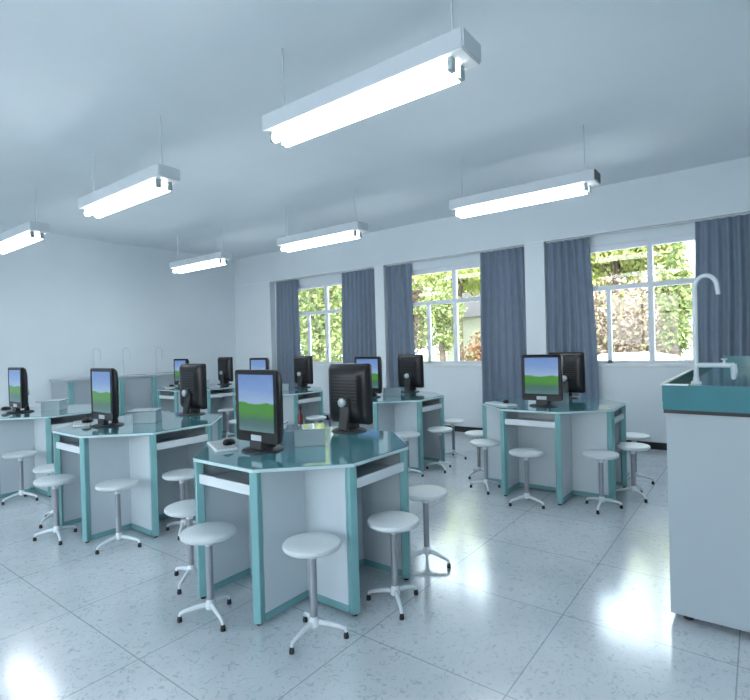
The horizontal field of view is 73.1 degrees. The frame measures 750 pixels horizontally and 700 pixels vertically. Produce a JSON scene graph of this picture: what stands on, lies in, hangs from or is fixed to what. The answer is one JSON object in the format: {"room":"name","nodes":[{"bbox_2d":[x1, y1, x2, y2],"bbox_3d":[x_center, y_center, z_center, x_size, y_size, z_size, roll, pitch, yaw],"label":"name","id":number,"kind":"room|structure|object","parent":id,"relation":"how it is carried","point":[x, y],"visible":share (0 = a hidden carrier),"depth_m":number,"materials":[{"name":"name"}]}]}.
{"room":"computer lab","nodes":[
{"label":"computer lab","id":0,"kind":"room"},
{"bbox_2d":[0,226,236,408],"bbox_3d":[-5.981,-0.179,7.058,0.200,3.280,10.400,-1,1,37],"label":"wall","id":1,"kind":"structure","parent":0,"point":[63,298],"depth_m":8.66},
{"bbox_2d":[0,0,749,259],"bbox_3d":[-1.203,-1.997,3.371,12.330,0.150,10.400,-1,1,37],"label":"ceiling","id":2,"kind":"structure","parent":0,"point":[656,87],"depth_m":4.06,"materials":[{"name":"paint"}]},
{"bbox_2d":[0,185,49,253],"bbox_3d":[-4.335,-1.554,6.106,1.436,0.607,0.200,-1,1,37],"label":"pendant lamp","id":3,"kind":"object","parent":2,"relation":"hanging from","point":[27,233],"visible":1,"depth_m":5.82,"materials":[{"name":"white"}]},
{"bbox_2d":[78,115,180,217],"bbox_3d":[-2.227,-1.599,4.501,1.436,0.607,0.200,-1,1,37],"label":"pendant lamp","id":4,"kind":"object","parent":2,"relation":"hanging from","point":[155,180],"visible":1,"depth_m":4.32,"materials":[{"name":"white"}]},
{"bbox_2d":[169,225,231,272],"bbox_3d":[-2.835,-1.611,8.143,1.436,0.607,0.200,-1,1,37],"label":"pendant lamp","id":5,"kind":"object","parent":2,"relation":"hanging from","point":[214,259],"visible":1,"depth_m":8.00,"materials":[{"name":"white"}]},
{"bbox_2d":[276,187,367,251],"bbox_3d":[-0.716,-1.656,6.504,1.436,0.607,0.200,-1,1,37],"label":"pendant lamp","id":6,"kind":"object","parent":2,"relation":"hanging from","point":[351,230],"visible":1,"depth_m":6.37,"materials":[{"name":"white"}]},
{"bbox_2d":[262,0,480,147],"bbox_3d":[-0.103,-1.645,2.884,1.436,0.607,0.200,-1,1,37],"label":"pendant lamp","id":7,"kind":"object","parent":2,"relation":"hanging from","point":[441,62],"visible":1,"depth_m":2.72,"materials":[{"name":"white"}]},
{"bbox_2d":[449,125,600,217],"bbox_3d":[1.393,-1.702,4.899,1.436,0.607,0.200,-1,1,37],"label":"pendant lamp","id":8,"kind":"object","parent":2,"relation":"hanging from","point":[579,183],"visible":1,"depth_m":4.78,"materials":[{"name":"grey plastic"}]},
{"bbox_2d":[0,420,749,699],"bbox_3d":[-1.109,1.417,3.398,12.330,0.120,10.400,-1,1,37],"label":"floor","id":9,"kind":"structure","parent":0,"point":[568,600],"depth_m":2.51,"materials":[{"name":"tile"}]},
{"bbox_2d":[1,450,37,504],"bbox_3d":[-3.311,1.181,4.734,0.285,0.452,0.300,-2,0,-25],"label":"stool","id":10,"kind":"object","parent":9,"relation":"on","point":[21,454],"visible":1,"depth_m":4.71,"materials":[{"name":"white plastic"}]},
{"bbox_2d":[33,463,53,528],"bbox_3d":[-2.596,1.166,4.109,0.300,0.452,0.285,-2,0,-25],"label":"stool","id":11,"kind":"object","parent":9,"relation":"on","point":[48,468],"visible":0.6,"depth_m":4.03,"materials":[{"name":"white plastic"}]},
{"bbox_2d":[0,403,92,497],"bbox_3d":[-3.417,1.018,5.356,1.193,0.772,1.193,-1,1,37],"label":"desk","id":12,"kind":"object","parent":9,"relation":"on","point":[31,430],"visible":0.36,"depth_m":4.90,"materials":[{"name":"teal laminate"}]},
{"bbox_2d":[7,367,33,413],"bbox_3d":[-3.648,0.408,5.194,0.360,0.464,0.236,-1,1,37],"label":"computer monitor","id":13,"kind":"object","parent":12,"relation":"on","point":[19,391],"visible":1,"depth_m":5.12,"materials":[{"name":"grey plastic"}]},
{"bbox_2d":[37,399,68,410],"bbox_3d":[-3.419,0.582,5.370,0.234,0.100,0.234,-2,0,-8],"label":"box","id":14,"kind":"object","parent":12,"relation":"on","point":[49,404],"visible":1,"depth_m":5.27,"materials":[{"name":"plastic"}]},
{"bbox_2d":[51,421,74,429],"bbox_3d":[-3.089,0.739,5.098,0.319,0.052,0.462,-1,1,37],"label":"keyboard tray","id":15,"kind":"object","parent":12,"relation":"on","point":[54,424],"depth_m":4.94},
{"bbox_2d":[33,474,76,544],"bbox_3d":[-2.336,1.162,3.724,0.285,0.452,0.300,-1,0,20],"label":"stool","id":16,"kind":"object","parent":9,"relation":"on","point":[55,480],"visible":1,"depth_m":3.69,"materials":[{"name":"white plastic"}]},
{"bbox_2d":[49,372,177,415],"bbox_3d":[-4.217,0.916,8.639,0.615,0.969,2.160,-1,1,37],"label":"bench","id":17,"kind":"object","parent":9,"relation":"on","point":[136,391],"visible":0.44,"depth_m":8.36,"materials":[{"name":"white laminate"}]},
{"bbox_2d":[49,372,173,382],"bbox_3d":[-4.232,0.453,8.636,0.610,0.035,2.160,-1,1,37],"label":"countertop","id":18,"kind":"structure","parent":17,"relation":"on","point":[67,380],"depth_m":8.31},
{"bbox_2d":[95,478,141,554],"bbox_3d":[-1.801,1.149,3.547,0.285,0.452,0.300,-2,0,-25],"label":"stool","id":19,"kind":"object","parent":9,"relation":"on","point":[113,485],"visible":1,"depth_m":3.52,"materials":[{"name":"white plastic"}]},
{"bbox_2d":[52,412,221,542],"bbox_3d":[-1.922,0.986,4.224,1.193,0.772,1.193,-1,1,37],"label":"desk","id":20,"kind":"object","parent":9,"relation":"on","point":[144,452],"visible":0.65,"depth_m":3.83,"materials":[{"name":"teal laminate"}]},
{"bbox_2d":[56,442,79,453],"bbox_3d":[-2.185,0.724,3.886,0.462,0.052,0.319,-1,1,37],"label":"keyboard tray","id":21,"kind":"object","parent":20,"relation":"on","point":[74,447],"depth_m":3.80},
{"bbox_2d":[72,420,90,426],"bbox_3d":[-2.419,0.606,4.176,0.124,0.018,0.310,-2,1,-28],"label":"keyboard","id":22,"kind":"object","parent":20,"relation":"on","point":[79,423],"visible":0.74,"depth_m":4.07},
{"bbox_2d":[90,368,123,427],"bbox_3d":[-2.153,0.376,4.061,0.360,0.464,0.236,-1,1,37],"label":"computer monitor","id":23,"kind":"object","parent":20,"relation":"on","point":[104,381],"visible":1,"depth_m":3.99,"materials":[{"name":"grey plastic"}]},
{"bbox_2d":[126,407,163,423],"bbox_3d":[-1.924,0.550,4.238,0.234,0.100,0.234,-2,0,-8],"label":"box","id":24,"kind":"object","parent":20,"relation":"on","point":[141,415],"visible":1,"depth_m":4.13,"materials":[{"name":"plastic"}]},
{"bbox_2d":[157,434,207,449],"bbox_3d":[-1.593,0.707,3.966,0.319,0.052,0.462,-1,1,37],"label":"keyboard tray","id":25,"kind":"object","parent":20,"relation":"on","point":[164,441],"depth_m":3.97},
{"bbox_2d":[178,364,206,415],"bbox_3d":[-1.690,0.358,4.645,0.360,0.464,0.236,-1,1,37],"label":"computer monitor","id":26,"kind":"object","parent":20,"relation":"on","point":[193,380],"visible":1,"depth_m":4.57,"materials":[{"name":"grey plastic"}]},
{"bbox_2d":[180,373,194,392],"bbox_3d":[-1.714,0.299,4.616,0.220,0.184,0.005,-1,1,37],"label":"vent","id":27,"kind":"object","parent":26,"relation":"attached to","point":[187,380],"depth_m":4.61,"materials":[{"name":"grey plastic"}]},
{"bbox_2d":[162,468,195,539],"bbox_3d":[-1.448,1.137,3.782,0.300,0.452,0.285,-1,0,20],"label":"stool","id":28,"kind":"object","parent":9,"relation":"on","point":[180,475],"visible":0.73,"depth_m":3.76,"materials":[{"name":"white plastic"}]},
{"bbox_2d":[164,499,196,594],"bbox_3d":[-1.073,1.133,2.974,0.300,0.452,0.285,-2,0,-25],"label":"stool","id":29,"kind":"object","parent":9,"relation":"on","point":[184,508],"visible":0.73,"depth_m":2.95,"materials":[{"name":"white plastic"}]},
{"bbox_2d":[157,384,234,432],"bbox_3d":[-2.816,0.980,8.178,1.193,0.772,1.193,-1,1,37],"label":"desk","id":30,"kind":"object","parent":9,"relation":"on","point":[218,396],"visible":0.41,"depth_m":8.01,"materials":[{"name":"teal laminate"}]},
{"bbox_2d":[174,359,188,388],"bbox_3d":[-3.047,0.369,8.015,0.360,0.464,0.236,-1,1,37],"label":"computer monitor","id":31,"kind":"object","parent":30,"relation":"on","point":[177,362],"visible":0.34,"depth_m":8.02,"materials":[{"name":"grey plastic"}]},
{"bbox_2d":[210,392,233,397],"bbox_3d":[-2.488,0.701,7.920,0.319,0.052,0.462,-1,1,37],"label":"keyboard tray","id":32,"kind":"object","parent":30,"relation":"on","point":[212,394],"depth_m":7.93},
{"bbox_2d":[217,357,232,384],"bbox_3d":[-2.556,0.351,8.578,0.360,0.464,0.236,-1,1,37],"label":"computer monitor","id":33,"kind":"object","parent":30,"relation":"on","point":[225,364],"visible":1,"depth_m":8.51,"materials":[{"name":"grey plastic"}]},
{"bbox_2d":[218,363,226,372],"bbox_3d":[-2.580,0.292,8.548,0.220,0.184,0.005,-1,1,37],"label":"vent","id":34,"kind":"object","parent":33,"relation":"attached to","point":[222,367],"depth_m":8.54,"materials":[{"name":"grey plastic"}]},
{"bbox_2d":[177,521,235,631],"bbox_3d":[-0.831,1.130,2.565,0.285,0.452,0.300,-1,0,20],"label":"stool","id":35,"kind":"object","parent":9,"relation":"on","point":[207,534],"visible":1,"depth_m":2.53,"materials":[{"name":"white plastic"}]},
{"bbox_2d":[218,408,233,437],"bbox_3d":[-2.275,1.128,7.766,0.300,0.452,0.285,-1,0,20],"label":"stool","id":36,"kind":"object","parent":9,"relation":"on","point":[227,410],"visible":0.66,"depth_m":7.74,"materials":[{"name":"white plastic"}]},
{"bbox_2d":[233,387,323,436],"bbox_3d":[-1.321,0.948,7.039,1.193,0.772,1.193,-1,1,37],"label":"desk","id":37,"kind":"object","parent":9,"relation":"on","point":[310,400],"visible":0.24,"depth_m":6.76,"materials":[{"name":"teal laminate"}]},
{"bbox_2d":[249,358,269,369],"bbox_3d":[-1.552,0.337,6.877,0.360,0.464,0.236,-1,1,37],"label":"computer monitor","id":38,"kind":"object","parent":37,"relation":"on","point":[255,363],"visible":0.2,"depth_m":6.82,"materials":[{"name":"grey plastic"}]},
{"bbox_2d":[293,356,312,387],"bbox_3d":[-1.073,0.319,7.448,0.360,0.464,0.236,-1,1,37],"label":"computer monitor","id":39,"kind":"object","parent":37,"relation":"on","point":[303,365],"visible":1,"depth_m":7.38,"materials":[{"name":"grey plastic"}]},
{"bbox_2d":[295,361,305,373],"bbox_3d":[-1.097,0.260,7.419,0.220,0.184,0.005,-1,1,37],"label":"vent","id":40,"kind":"object","parent":39,"relation":"attached to","point":[300,366],"depth_m":7.41,"materials":[{"name":"grey plastic"}]},
{"bbox_2d":[298,397,320,403],"bbox_3d":[-0.992,0.668,6.781,0.319,0.052,0.462,-1,1,37],"label":"keyboard tray","id":41,"kind":"object","parent":37,"relation":"on","point":[300,399],"depth_m":6.77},
{"bbox_2d":[193,427,410,625],"bbox_3d":[-0.421,0.954,3.077,1.193,0.772,1.193,-1,1,37],"label":"desk","id":42,"kind":"object","parent":9,"relation":"on","point":[334,487],"visible":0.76,"depth_m":2.68,"materials":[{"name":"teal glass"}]},
{"bbox_2d":[207,440,237,452],"bbox_3d":[-0.918,0.573,3.029,0.124,0.018,0.310,-2,1,-28],"label":"keyboard","id":43,"kind":"object","parent":42,"relation":"on","point":[217,446],"visible":0.8,"depth_m":2.95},
{"bbox_2d":[223,438,235,445],"bbox_3d":[-0.870,0.543,3.025,0.060,0.040,0.106,-1,0,17],"label":"computer mouse","id":44,"kind":"object","parent":43,"relation":"on","point":[229,441],"visible":1,"depth_m":2.99,"materials":[{"name":"black plastic"}]},
{"bbox_2d":[199,470,249,495],"bbox_3d":[-0.685,0.692,2.738,0.462,0.052,0.319,-1,1,37],"label":"keyboard tray","id":45,"kind":"object","parent":42,"relation":"on","point":[237,481],"depth_m":2.70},
{"bbox_2d":[235,369,283,453],"bbox_3d":[-0.652,0.344,2.914,0.360,0.464,0.236,-1,1,37],"label":"computer monitor","id":46,"kind":"object","parent":42,"relation":"on","point":[259,393],"visible":1,"depth_m":2.86,"materials":[{"name":"black plastic"}]},
{"bbox_2d":[285,423,324,446],"bbox_3d":[-0.423,0.518,3.091,0.234,0.100,0.234,-2,0,-8],"label":"box","id":47,"kind":"object","parent":42,"relation":"on","point":[313,434],"visible":1,"depth_m":2.99,"materials":[{"name":"plastic"}]},
{"bbox_2d":[328,363,372,433],"bbox_3d":[-0.186,0.326,3.495,0.360,0.464,0.236,-1,1,37],"label":"computer monitor","id":48,"kind":"object","parent":42,"relation":"on","point":[350,384],"visible":1,"depth_m":3.43,"materials":[{"name":"grey plastic"}]},
{"bbox_2d":[332,375,356,402],"bbox_3d":[-0.209,0.267,3.465,0.220,0.184,0.005,-1,1,37],"label":"vent","id":49,"kind":"object","parent":48,"relation":"attached to","point":[343,386],"depth_m":3.46,"materials":[{"name":"grey plastic"}]},
{"bbox_2d":[356,462,403,488],"bbox_3d":[-0.093,0.675,2.819,0.319,0.052,0.462,-1,1,37],"label":"keyboard tray","id":50,"kind":"object","parent":42,"relation":"on","point":[370,472],"depth_m":2.81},
{"bbox_2d":[282,532,348,654],"bbox_3d":[-0.294,1.116,2.375,0.285,0.452,0.300,-2,0,-25],"label":"stool","id":51,"kind":"object","parent":9,"relation":"on","point":[311,546],"visible":1,"depth_m":2.35,"materials":[{"name":"white plastic"}]},
{"bbox_2d":[306,415,325,422],"bbox_3d":[-0.779,1.096,6.627,0.300,0.452,0.285,-1,0,20],"label":"stool","id":52,"kind":"object","parent":9,"relation":"on","point":[315,418],"visible":0.52,"depth_m":6.55,"materials":[{"name":"white plastic"}]},
{"bbox_2d":[337,390,444,471],"bbox_3d":[0.171,0.916,5.894,1.193,0.772,1.193,-1,1,37],"label":"desk","id":53,"kind":"object","parent":9,"relation":"on","point":[422,410],"visible":0.41,"depth_m":5.48,"materials":[{"name":"teal laminate"}]},
{"bbox_2d":[355,356,381,397],"bbox_3d":[-0.060,0.305,5.731,0.360,0.464,0.236,-1,1,37],"label":"computer monitor","id":54,"kind":"object","parent":53,"relation":"on","point":[375,361],"visible":0.47,"depth_m":5.63,"materials":[{"name":"grey plastic"}]},
{"bbox_2d":[382,386,400,395],"bbox_3d":[0.169,0.479,5.908,0.234,0.100,0.234,-2,0,-8],"label":"box","id":55,"kind":"object","parent":53,"relation":"on","point":[387,390],"visible":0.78,"depth_m":5.80,"materials":[{"name":"plastic"}]},
{"bbox_2d":[398,354,423,392],"bbox_3d":[0.431,0.287,6.294,0.360,0.464,0.236,-1,1,37],"label":"computer monitor","id":56,"kind":"object","parent":53,"relation":"on","point":[410,366],"visible":0.98,"depth_m":6.24,"materials":[{"name":"grey plastic"}]},
{"bbox_2d":[400,361,415,375],"bbox_3d":[0.407,0.228,6.264,0.220,0.184,0.005,-1,1,37],"label":"vent","id":57,"kind":"object","parent":56,"relation":"attached to","point":[406,367],"depth_m":6.26,"materials":[{"name":"grey plastic"}]},
{"bbox_2d":[422,403,441,411],"bbox_3d":[0.500,0.636,5.636,0.319,0.052,0.462,-1,1,37],"label":"keyboard tray","id":58,"kind":"object","parent":53,"relation":"on","point":[425,406],"depth_m":5.63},
{"bbox_2d":[366,511,418,619],"bbox_3d":[0.089,1.104,2.649,0.300,0.452,0.285,-1,0,20],"label":"stool","id":59,"kind":"object","parent":9,"relation":"on","point":[392,522],"visible":1,"depth_m":2.63,"materials":[{"name":"white plastic"}]},
{"bbox_2d":[395,431,423,476],"bbox_3d":[0.327,1.077,5.206,0.285,0.452,0.300,-2,0,-25],"label":"stool","id":60,"kind":"object","parent":9,"relation":"on","point":[402,434],"visible":0.62,"depth_m":5.17,"materials":[{"name":"white plastic"}]},
{"bbox_2d":[409,485,450,567],"bbox_3d":[0.307,1.094,3.139,0.300,0.452,0.285,-2,0,-25],"label":"stool","id":61,"kind":"object","parent":9,"relation":"on","point":[424,493],"visible":0.86,"depth_m":3.12,"materials":[{"name":"white plastic"}]},
{"bbox_2d":[426,426,452,472],"bbox_3d":[0.692,1.065,5.457,0.300,0.452,0.285,-1,0,20],"label":"stool","id":62,"kind":"object","parent":9,"relation":"on","point":[436,429],"visible":1,"depth_m":5.43,"materials":[{"name":"white plastic"}]},
{"bbox_2d":[444,419,466,458],"bbox_3d":[0.918,1.054,5.991,0.300,0.452,0.285,-2,0,-25],"label":"stool","id":63,"kind":"object","parent":9,"relation":"on","point":[452,422],"visible":0.9,"depth_m":5.97,"materials":[{"name":"white plastic"}]},
{"bbox_2d":[465,430,483,478],"bbox_3d":[1.066,1.057,5.131,0.300,0.452,0.285,-1,0,20],"label":"stool","id":64,"kind":"object","parent":9,"relation":"on","point":[478,434],"visible":0.83,"depth_m":5.12,"materials":[{"name":"white plastic"}]},
{"bbox_2d":[470,439,500,494],"bbox_3d":[1.030,1.062,4.665,0.300,0.452,0.285,-2,0,-25],"label":"stool","id":65,"kind":"object","parent":9,"relation":"on","point":[485,443],"visible":1,"depth_m":4.64,"materials":[{"name":"white plastic"}]},
{"bbox_2d":[509,448,544,508],"bbox_3d":[1.264,1.059,4.212,0.285,0.452,0.300,-1,0,20],"label":"stool","id":66,"kind":"object","parent":9,"relation":"on","point":[525,453],"visible":1,"depth_m":4.18,"materials":[{"name":"white plastic"}]},
{"bbox_2d":[481,397,626,504],"bbox_3d":[1.671,0.883,4.768,1.193,0.772,1.193,-1,1,37],"label":"desk","id":67,"kind":"object","parent":9,"relation":"on","point":[562,432],"visible":0.85,"depth_m":4.44,"materials":[{"name":"teal laminate"}]},
{"bbox_2d":[485,401,516,406],"bbox_3d":[1.174,0.502,4.720,0.124,0.018,0.310,-2,1,-28],"label":"keyboard","id":68,"kind":"object","parent":67,"relation":"on","point":[491,402],"visible":0.96,"depth_m":4.67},
{"bbox_2d":[505,418,554,427],"bbox_3d":[1.408,0.621,4.429,0.462,0.052,0.319,-1,1,37],"label":"keyboard tray","id":69,"kind":"object","parent":67,"relation":"on","point":[533,422],"depth_m":4.35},
{"bbox_2d":[521,354,562,406],"bbox_3d":[1.512,0.271,4.551,0.360,0.464,0.236,-1,1,37],"label":"computer monitor","id":70,"kind":"object","parent":67,"relation":"on","point":[542,374],"visible":1,"depth_m":4.51,"materials":[{"name":"grey plastic"}]},
{"bbox_2d":[550,392,568,403],"bbox_3d":[1.669,0.447,4.782,0.234,0.100,0.234,-2,0,-8],"label":"box","id":71,"kind":"object","parent":67,"relation":"on","point":[565,394],"visible":0.28,"depth_m":4.68,"materials":[{"name":"plastic"}]},
{"bbox_2d":[549,352,585,398],"bbox_3d":[1.947,0.254,5.156,0.360,0.464,0.236,-1,1,37],"label":"computer monitor","id":72,"kind":"object","parent":67,"relation":"on","point":[573,363],"visible":0.58,"depth_m":5.08,"materials":[{"name":"grey plastic"}]},
{"bbox_2d":[562,360,575,378],"bbox_3d":[1.923,0.195,5.126,0.220,0.184,0.005,-1,1,37],"label":"vent","id":73,"kind":"object","parent":72,"relation":"attached to","point":[569,366],"depth_m":5.10,"materials":[{"name":"grey plastic"}]},
{"bbox_2d":[614,413,623,423],"bbox_3d":[2.000,0.604,4.510,0.319,0.052,0.462,-1,1,37],"label":"keyboard tray","id":74,"kind":"object","parent":67,"relation":"on","point":[618,417],"depth_m":4.50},
{"bbox_2d":[582,449,622,513],"bbox_3d":[1.809,1.045,4.066,0.285,0.452,0.300,-2,0,-25],"label":"stool","id":75,"kind":"object","parent":9,"relation":"on","point":[600,455],"visible":1,"depth_m":4.04,"materials":[{"name":"white plastic"}]},
{"bbox_2d":[615,442,650,502],"bbox_3d":[2.194,1.032,4.326,0.300,0.452,0.285,-1,0,20],"label":"stool","id":76,"kind":"object","parent":9,"relation":"on","point":[632,447],"visible":0.91,"depth_m":4.30,"materials":[{"name":"white plastic"}]},
{"bbox_2d":[626,432,654,484],"bbox_3d":[2.439,1.022,4.770,0.300,0.452,0.285,-2,0,-25],"label":"stool","id":77,"kind":"object","parent":9,"relation":"on","point":[633,436],"visible":0.7,"depth_m":4.73,"materials":[{"name":"white plastic"}]},
{"bbox_2d":[659,356,749,631],"bbox_3d":[2.720,0.653,2.506,2.040,1.210,1.764,-1,1,37],"label":"sink cabinet","id":78,"kind":"object","parent":9,"relation":"on","point":[708,422],"visible":0.91,"depth_m":2.33,"materials":[{"name":"white laminate"}]},
{"bbox_2d":[662,367,749,413],"bbox_3d":[2.711,0.188,2.499,2.030,0.118,1.760,-1,1,37],"label":"countertop","id":79,"kind":"structure","parent":78,"relation":"on","point":[717,392],"depth_m":2.34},
{"bbox_2d":[691,273,737,383],"bbox_3d":[1.591,-0.102,2.381,0.185,0.523,0.044,-1,1,37],"label":"gooseneck faucet","id":80,"kind":"object","parent":78,"relation":"on","point":[696,365],"visible":1,"depth_m":2.41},
{"bbox_2d":[233,157,749,442],"bbox_3d":[1.861,-0.397,7.351,11.930,3.280,0.330,-1,1,37],"label":"wall","id":81,"kind":"structure","parent":0,"point":[722,187],"depth_m":6.97,"materials":[{"name":"paint"}]},
{"bbox_2d":[298,280,342,365],"bbox_3d":[-0.897,-0.480,9.436,2.000,1.555,0.088,-1,1,37],"label":"window","id":82,"kind":"structure","parent":81,"relation":"in","point":[325,285],"depth_m":9.44,"materials":[{"name":"white metal"}]},
{"bbox_2d":[272,267,373,282],"bbox_3d":[-1.034,-1.382,9.380,2.600,0.018,0.018,-1,1,37],"label":"rail","id":83,"kind":"object","parent":81,"relation":"attached to","point":[371,267],"visible":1,"depth_m":9.27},
{"bbox_2d":[276,280,300,386],"bbox_3d":[-1.717,-0.067,9.947,0.646,2.575,0.086,-1,1,37],"label":"curtain","id":84,"kind":"object","parent":83,"relation":"hanging from","point":[287,299],"visible":0.72,"depth_m":9.95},
{"bbox_2d":[342,268,376,362],"bbox_3d":[-0.265,-0.098,8.842,0.796,2.575,0.087,-1,1,37],"label":"curtain","id":85,"kind":"object","parent":83,"relation":"hanging from","point":[358,287],"visible":0.61,"depth_m":8.85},
{"bbox_2d":[412,262,481,365],"bbox_3d":[1.239,-0.526,7.809,2.000,1.555,0.088,-1,1,37],"label":"window","id":86,"kind":"structure","parent":81,"relation":"in","point":[454,268],"depth_m":7.81,"materials":[{"name":"white metal"}]},
{"bbox_2d":[386,245,523,265],"bbox_3d":[1.126,-1.428,7.736,2.370,0.018,0.018,-1,1,37],"label":"rail","id":87,"kind":"object","parent":81,"relation":"attached to","point":[521,245],"visible":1,"depth_m":7.62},
{"bbox_2d":[386,263,414,389],"bbox_3d":[0.418,-0.112,8.321,0.528,2.575,0.085,-1,1,37],"label":"curtain","id":88,"kind":"object","parent":87,"relation":"hanging from","point":[401,340],"visible":0.66,"depth_m":8.31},
{"bbox_2d":[480,247,526,401],"bbox_3d":[1.855,-0.143,7.227,0.785,2.575,0.086,-1,1,37],"label":"curtain","id":89,"kind":"object","parent":87,"relation":"hanging from","point":[502,272],"visible":0.75,"depth_m":7.23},
{"bbox_2d":[234,210,749,286],"bbox_3d":[1.730,-1.456,7.209,11.930,0.018,0.006,-1,1,37],"label":"trim","id":90,"kind":"structure","parent":81,"relation":"attached to","point":[743,210],"depth_m":6.87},
{"bbox_2d":[324,415,666,449],"bbox_3d":[2.330,1.191,6.989,10.800,0.085,0.012,-1,1,37],"label":"baseboard","id":91,"kind":"structure","parent":81,"relation":"attached to","point":[654,445],"depth_m":6.30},
{"bbox_2d":[590,234,694,366],"bbox_3d":[3.375,-0.572,6.183,2.000,1.555,0.088,-1,1,37],"label":"window","id":92,"kind":"structure","parent":81,"relation":"in","point":[652,362],"depth_m":6.18,"materials":[{"name":"white metal"}]},
{"bbox_2d":[546,212,749,242],"bbox_3d":[3.270,-1.474,6.104,2.400,0.018,0.018,-1,1,37],"label":"rail","id":93,"kind":"object","parent":81,"relation":"attached to","point":[746,212],"visible":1,"depth_m":6.05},
{"bbox_2d":[546,237,598,397],"bbox_3d":[2.608,-0.159,6.654,0.663,2.575,0.085,-1,1,38],"label":"curtain","id":94,"kind":"object","parent":93,"relation":"hanging from","point":[571,324],"visible":0.66,"depth_m":6.65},
{"bbox_2d":[695,214,749,362],"bbox_3d":[3.983,-0.189,5.607,0.736,2.575,0.091,-1,1,37],"label":"curtain","id":95,"kind":"object","parent":93,"relation":"hanging from","point":[722,245],"visible":0.61,"depth_m":5.66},
{"label":"outside","id":96,"kind":"structure","parent":0,"visible":0},
{"bbox_2d":[334,353,684,361],"bbox_3d":[16.914,1.182,38.695,100.000,0.200,58.000,-1,1,37],"label":"ground","id":97,"kind":"structure","parent":96,"point":[425,358],"depth_m":62.79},
{"bbox_2d":[412,278,434,353],"bbox_3d":[1.548,-1.486,26.938,3.492,6.177,3.699,-1,0,14],"label":"tree","id":98,"kind":"object","parent":97,"relation":"on","point":[416,295],"visible":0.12,"depth_m":26.26,"materials":[{"name":"green plant"}]},
{"bbox_2d":[412,267,479,360],"bbox_3d":[3.740,-3.084,23.427,7.981,9.301,7.624,-2,0,0],"label":"tree","id":99,"kind":"object","parent":97,"relation":"on","point":[465,276],"visible":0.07,"depth_m":23.25,"materials":[{"name":"green plant"}]},
{"bbox_2d":[424,276,477,358],"bbox_3d":[7.737,-4.047,37.303,7.900,11.674,8.162,-2,0,-14],"label":"tree","id":100,"kind":"object","parent":97,"relation":"on","point":[466,291],"visible":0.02,"depth_m":37.49,"materials":[{"name":"green plant"}]},
{"bbox_2d":[447,292,480,360],"bbox_3d":[6.605,-1.013,29.508,4.000,4.900,4.800,-1,1,37],"label":"house","id":101,"kind":"structure","parent":97,"relation":"on","point":[472,318],"depth_m":28.11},
{"bbox_2d":[592,262,646,326],"bbox_3d":[11.617,-3.737,27.534,6.129,10.111,6.256,-2,0,-12],"label":"tree","id":102,"kind":"object","parent":97,"relation":"on","point":[594,279],"visible":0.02,"depth_m":25.69,"materials":[{"name":"green plant"}]},
{"bbox_2d":[590,242,682,326],"bbox_3d":[9.770,-3.420,20.762,6.337,9.683,6.183,-2,0,2],"label":"tree","id":103,"kind":"object","parent":97,"relation":"on","point":[622,263],"visible":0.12,"depth_m":19.96,"materials":[{"name":"green plant"}]},
{"bbox_2d":[640,242,683,335],"bbox_3d":[18.775,-4.285,28.004,7.227,11.646,7.121,-2,1,-31],"label":"tree","id":104,"kind":"object","parent":97,"relation":"on","point":[657,265],"visible":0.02,"depth_m":28.70,"materials":[{"name":"green plant"}]},
{"bbox_2d":[682,240,694,359],"bbox_3d":[13.631,-3.041,18.073,4.400,8.750,5.400,-1,1,37],"label":"house","id":105,"kind":"structure","parent":97,"relation":"on","point":[690,244],"depth_m":17.18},
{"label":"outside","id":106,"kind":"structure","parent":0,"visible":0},
{"bbox_3d":[1.931,1.645,19.001,100.000,0.010,8.500,-1,1,37],"label":"road","id":107,"kind":"object","parent":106,"visible":0},
{"bbox_2d":[298,289,341,355],"bbox_3d":[-3.023,-2.911,26.665,6.303,9.277,6.007,-2,0,1],"label":"tree","id":108,"kind":"object","parent":107,"relation":"on","point":[337,289],"visible":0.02,"depth_m":25.81,"materials":[{"name":"green plant"}]},
{"bbox_2d":[298,285,342,361],"bbox_3d":[-2.060,-1.793,18.447,4.004,7.123,4.045,-2,0,-15],"label":"tree","id":109,"kind":"object","parent":107,"relation":"on","point":[307,304],"visible":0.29,"depth_m":17.83,"materials":[{"name":"green plant"}]},
{"bbox_2d":[413,271,467,360],"bbox_3d":[2.419,-0.682,18.712,2.113,4.654,2.062,-1,1,37],"label":"tree","id":110,"kind":"object","parent":107,"relation":"on","point":[440,318],"visible":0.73,"depth_m":18.60,"materials":[{"name":"green plant"}]},
{"bbox_2d":[460,329,481,360],"bbox_3d":[4.614,0.249,20.722,2.265,2.656,2.118,-1,1,37],"label":"shrub","id":111,"kind":"object","parent":107,"relation":"on","point":[477,352],"visible":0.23,"depth_m":20.72,"materials":[{"name":"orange plant"}]},
{"bbox_2d":[593,275,667,354],"bbox_3d":[7.179,-0.408,15.593,3.301,3.900,3.207,-1,1,37],"label":"tree","id":112,"kind":"object","parent":107,"relation":"on","point":[631,339],"visible":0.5,"depth_m":14.98,"materials":[{"name":"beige plant"}]},
{"bbox_2d":[598,351,683,359],"bbox_3d":[6.392,0.810,12.253,4.300,1.520,1.680,-1,1,37],"label":"parked car","id":113,"kind":"object","parent":107,"relation":"on","point":[618,355],"visible":0.07,"depth_m":11.78,"materials":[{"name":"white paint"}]},
{"bbox_2d":[621,265,684,353],"bbox_3d":[8.751,-0.643,16.051,1.995,4.272,1.881,-1,1,37],"label":"tree","id":114,"kind":"object","parent":107,"relation":"on","point":[658,346],"visible":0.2,"depth_m":15.89,"materials":[{"name":"green plant"}]},
{"bbox_2d":[654,242,694,356],"bbox_3d":[8.482,-0.975,14.231,0.962,4.976,1.036,-2,0,-19],"label":"tree","id":115,"kind":"object","parent":107,"relation":"on","point":[675,302],"visible":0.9,"depth_m":14.11,"materials":[{"name":"green plant"}]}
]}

